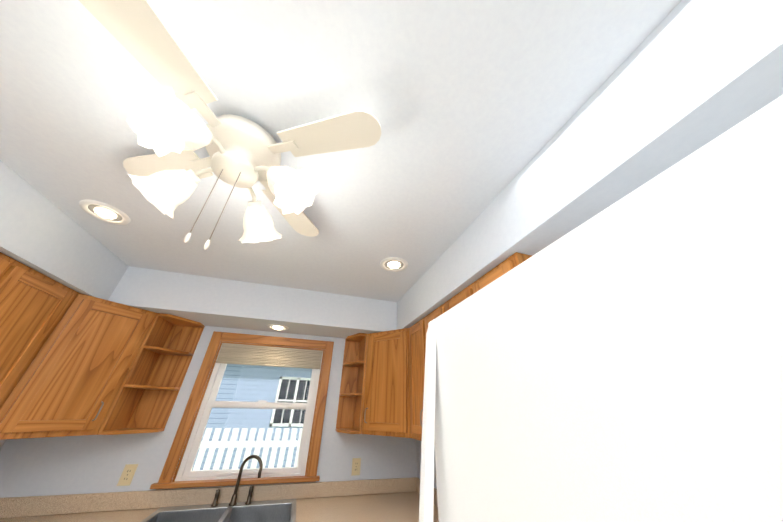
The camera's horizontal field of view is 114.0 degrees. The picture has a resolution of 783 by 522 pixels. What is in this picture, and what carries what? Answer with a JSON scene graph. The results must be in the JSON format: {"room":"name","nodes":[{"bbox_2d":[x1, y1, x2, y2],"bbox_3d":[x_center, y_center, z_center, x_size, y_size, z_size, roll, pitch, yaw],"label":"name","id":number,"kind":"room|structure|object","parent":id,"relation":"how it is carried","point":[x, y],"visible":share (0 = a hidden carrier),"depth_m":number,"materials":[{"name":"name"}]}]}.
{"room":"kitchen","nodes":[
{"label":"kitchen","id":0,"kind":"room"},
{"bbox_2d":[0,439,6,448],"bbox_3d":[-1.704,-0.192,-0.867,0.150,2.460,6.316,10,-31,-15],"label":"wall","id":1,"kind":"structure","parent":0,"point":[2,442],"depth_m":1.66,"materials":[{"name":"paint"}]},
{"bbox_2d":[0,252,78,407],"bbox_3d":[-2.053,0.313,1.055,0.318,0.798,0.922,10,-31,-15],"label":"upper cabinet","id":2,"kind":"object","parent":1,"relation":"attached to","point":[34,305],"visible":1,"depth_m":1.35,"materials":[{"name":"brown wood"}]},
{"bbox_2d":[0,326,416,497],"bbox_3d":[-1.177,1.524,2.070,2.910,2.460,0.150,10,-31,-15],"label":"wall","id":3,"kind":"structure","parent":0,"point":[66,465],"depth_m":1.84,"materials":[{"name":"paint"}]},
{"bbox_2d":[0,293,156,439],"bbox_3d":[-2.147,0.701,1.728,0.608,0.798,0.606,10,-31,-15],"label":"upper cabinet","id":4,"kind":"object","parent":3,"relation":"attached to","point":[70,381],"visible":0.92,"depth_m":1.59,"materials":[{"name":"brown wood"}]},
{"bbox_2d":[117,464,137,485],"bbox_3d":[-1.827,1.481,1.761,0.072,0.115,0.008,10,-31,-15],"label":"electrical outlet","id":5,"kind":"object","parent":3,"relation":"attached to","point":[127,475],"visible":1,"depth_m":1.76,"materials":[{"name":"beige plastic"}]},
{"bbox_2d":[97,313,204,434],"bbox_3d":[-1.783,0.846,1.964,0.250,0.798,0.298,10,-31,-15],"label":"shelf unit","id":6,"kind":"object","parent":3,"relation":"attached to","point":[146,396],"visible":1,"depth_m":1.98,"materials":[{"name":"brown wood"}]},
{"bbox_2d":[150,331,333,489],"bbox_3d":[-1.123,1.222,2.208,1.130,1.093,0.160,10,-31,-15],"label":"window","id":7,"kind":"structure","parent":3,"relation":"in","point":[185,475],"depth_m":2.10,"materials":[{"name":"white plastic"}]},
{"bbox_2d":[216,343,322,368],"bbox_3d":[-1.109,0.892,2.377,0.892,0.169,0.017,10,-31,-15],"label":"window blind","id":8,"kind":"object","parent":7,"relation":"attached to","point":[230,353],"visible":1,"depth_m":2.36,"materials":[{"name":"beige fabric"}]},
{"bbox_2d":[336,333,367,433],"bbox_3d":[-0.359,1.097,2.340,0.172,0.798,0.298,10,-31,-15],"label":"shelf unit","id":9,"kind":"object","parent":3,"relation":"attached to","point":[350,407],"visible":1,"depth_m":2.37,"materials":[{"name":"brown wood"}]},
{"bbox_2d":[351,458,360,475],"bbox_3d":[-0.300,1.750,2.165,0.072,0.115,0.008,10,-31,-15],"label":"electrical outlet","id":10,"kind":"object","parent":3,"relation":"attached to","point":[356,463],"visible":1,"depth_m":2.16,"materials":[{"name":"beige plastic"}]},
{"bbox_2d":[361,328,411,437],"bbox_3d":[0.055,1.080,2.293,0.595,0.798,0.642,10,-31,-15],"label":"upper cabinet","id":11,"kind":"object","parent":3,"relation":"attached to","point":[386,407],"visible":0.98,"depth_m":2.09,"materials":[{"name":"brown wood"}]},
{"bbox_2d":[0,0,681,301],"bbox_3d":[-0.220,-1.024,0.151,3.210,0.060,6.316,10,-31,-15],"label":"ceiling","id":12,"kind":"structure","parent":0,"point":[473,107],"depth_m":0.91,"materials":[{"name":"paint"}]},
{"bbox_2d":[0,160,128,299],"bbox_3d":[-1.978,-0.248,1.191,0.344,0.306,1.654,10,-31,-15],"label":"ceiling soffit","id":13,"kind":"structure","parent":12,"relation":"attached to","point":[41,233],"depth_m":1.40,"materials":[{"name":"paint"}]},
{"bbox_2d":[79,199,130,224],"bbox_3d":[-1.615,-0.264,1.433,0.210,0.022,0.210,10,-31,-15],"label":"recessed light","id":14,"kind":"object","parent":12,"relation":"in","point":[102,211],"visible":1,"depth_m":1.42,"materials":[{"name":"white metal"}]},
{"bbox_2d":[79,0,380,249],"bbox_3d":[-0.583,-0.258,0.900,0.833,0.526,0.833,19,-34,-27],"label":"ceiling fan","id":15,"kind":"object","parent":12,"relation":"hanging from","point":[164,120],"visible":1,"depth_m":0.88,"materials":[{"name":"beige"}]},
{"bbox_2d":[108,266,396,338],"bbox_3d":[-1.070,0.459,2.374,2.908,0.306,0.419,10,-31,-15],"label":"soffit","id":16,"kind":"structure","parent":12,"relation":"attached to","point":[214,302],"depth_m":2.17,"materials":[{"name":"paint"}]},
{"bbox_2d":[268,324,287,329],"bbox_3d":[-1.026,0.607,2.298,0.180,0.022,0.180,10,-31,-15],"label":"recessed light","id":17,"kind":"object","parent":16,"relation":"in","point":[277,327],"visible":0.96,"depth_m":2.27,"materials":[{"name":"white ceramic"}]},
{"bbox_2d":[380,257,407,271],"bbox_3d":[0.018,0.035,1.883,0.210,0.022,0.210,10,-31,-15],"label":"recessed light","id":18,"kind":"object","parent":12,"relation":"in","point":[392,264],"visible":0.98,"depth_m":1.87,"materials":[{"name":"white metal"}]},
{"bbox_2d":[397,0,782,328],"bbox_3d":[0.585,-0.004,1.510,0.344,0.306,2.444,10,-31,-15],"label":"ceiling soffit","id":19,"kind":"structure","parent":12,"relation":"attached to","point":[686,78],"depth_m":0.73,"materials":[{"name":"paint"}]},
{"bbox_2d":[416,440,436,488],"bbox_3d":[1.212,0.323,-0.096,0.150,2.460,6.316,10,-31,-15],"label":"wall","id":20,"kind":"structure","parent":0,"point":[418,447],"depth_m":2.27,"materials":[{"name":"paint"}]},
{"bbox_2d":[409,309,436,444],"bbox_3d":[0.394,0.777,1.758,0.318,0.798,0.726,10,-31,-15],"label":"upper cabinet","id":21,"kind":"object","parent":20,"relation":"attached to","point":[417,339],"depth_m":1.86,"materials":[{"name":"brown wood"}]},
{"bbox_2d":[437,252,531,316],"bbox_3d":[0.572,0.500,1.273,0.318,0.798,0.726,10,-31,-15],"label":"upper cabinet","id":22,"kind":"object","parent":20,"relation":"attached to","point":[514,260],"depth_m":1.29,"materials":[{"name":"brown wood"}]},
{"bbox_3d":[-0.271,1.156,-1.113,3.210,0.060,6.316,10,-31,-15],"label":"floor","id":23,"kind":"structure","parent":0,"visible":0},
{"bbox_2d":[419,95,782,521],"bbox_3d":[0.527,0.840,0.140,0.804,1.775,0.770,10,-31,-15],"label":"refrigerator","id":24,"kind":"object","parent":23,"relation":"on","point":[620,360],"visible":1,"depth_m":0.29,"materials":[{"name":"white metal"}]},
{"bbox_3d":[-1.944,1.515,0.506,0.654,0.876,1.981,10,-31,-15],"label":"base cabinet","id":25,"kind":"object","parent":23,"relation":"on","visible":0},
{"bbox_2d":[0,477,436,521],"bbox_3d":[-1.061,1.581,1.593,2.908,0.133,0.654,10,-31,-15],"label":"countertop","id":26,"kind":"structure","parent":25,"relation":"on","point":[387,500],"depth_m":1.75,"materials":[{"name":"laminate"}]},
{"bbox_2d":[141,499,295,521],"bbox_3d":[-1.065,1.682,1.567,0.880,0.161,0.546,10,-31,-15],"label":"sink","id":27,"kind":"object","parent":26,"relation":"in","point":[283,510],"visible":0.96,"depth_m":1.74,"materials":[{"name":"silver metal"}]},
{"bbox_2d":[211,455,262,506],"bbox_3d":[-1.105,1.587,1.850,0.287,0.285,0.094,10,-31,-15],"label":"faucet","id":28,"kind":"object","parent":26,"relation":"on","point":[233,502],"visible":1,"depth_m":1.84,"materials":[{"name":"silver metal"}]},
{"bbox_2d":[356,497,438,521],"bbox_3d":[0.197,1.486,1.381,0.648,0.133,0.548,10,-31,-15],"label":"countertop","id":29,"kind":"structure","parent":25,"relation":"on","point":[367,511],"depth_m":1.76,"materials":[{"name":"laminate"}]},
{"label":"outside","id":30,"kind":"structure","parent":0,"visible":0},
{"bbox_3d":[-26.882,1.621,0.493,130.000,0.180,100.000,10,-31,-15],"label":"ground","id":31,"kind":"structure","parent":30,"visible":0},
{"bbox_2d":[193,428,302,470],"bbox_3d":[-2.124,3.604,4.348,9.800,1.250,0.060,10,-31,-15],"label":"fence","id":32,"kind":"object","parent":31,"relation":"on","point":[240,444],"depth_m":4.40,"materials":[{"name":"white wood"}]},
{"bbox_2d":[192,364,311,470],"bbox_3d":[-3.664,4.506,9.970,18.600,5.270,5.450,10,-31,-15],"label":"house","id":33,"kind":"structure","parent":31,"relation":"on","point":[297,386],"depth_m":7.39,"materials":[{"name":"blue wood"}]}
]}

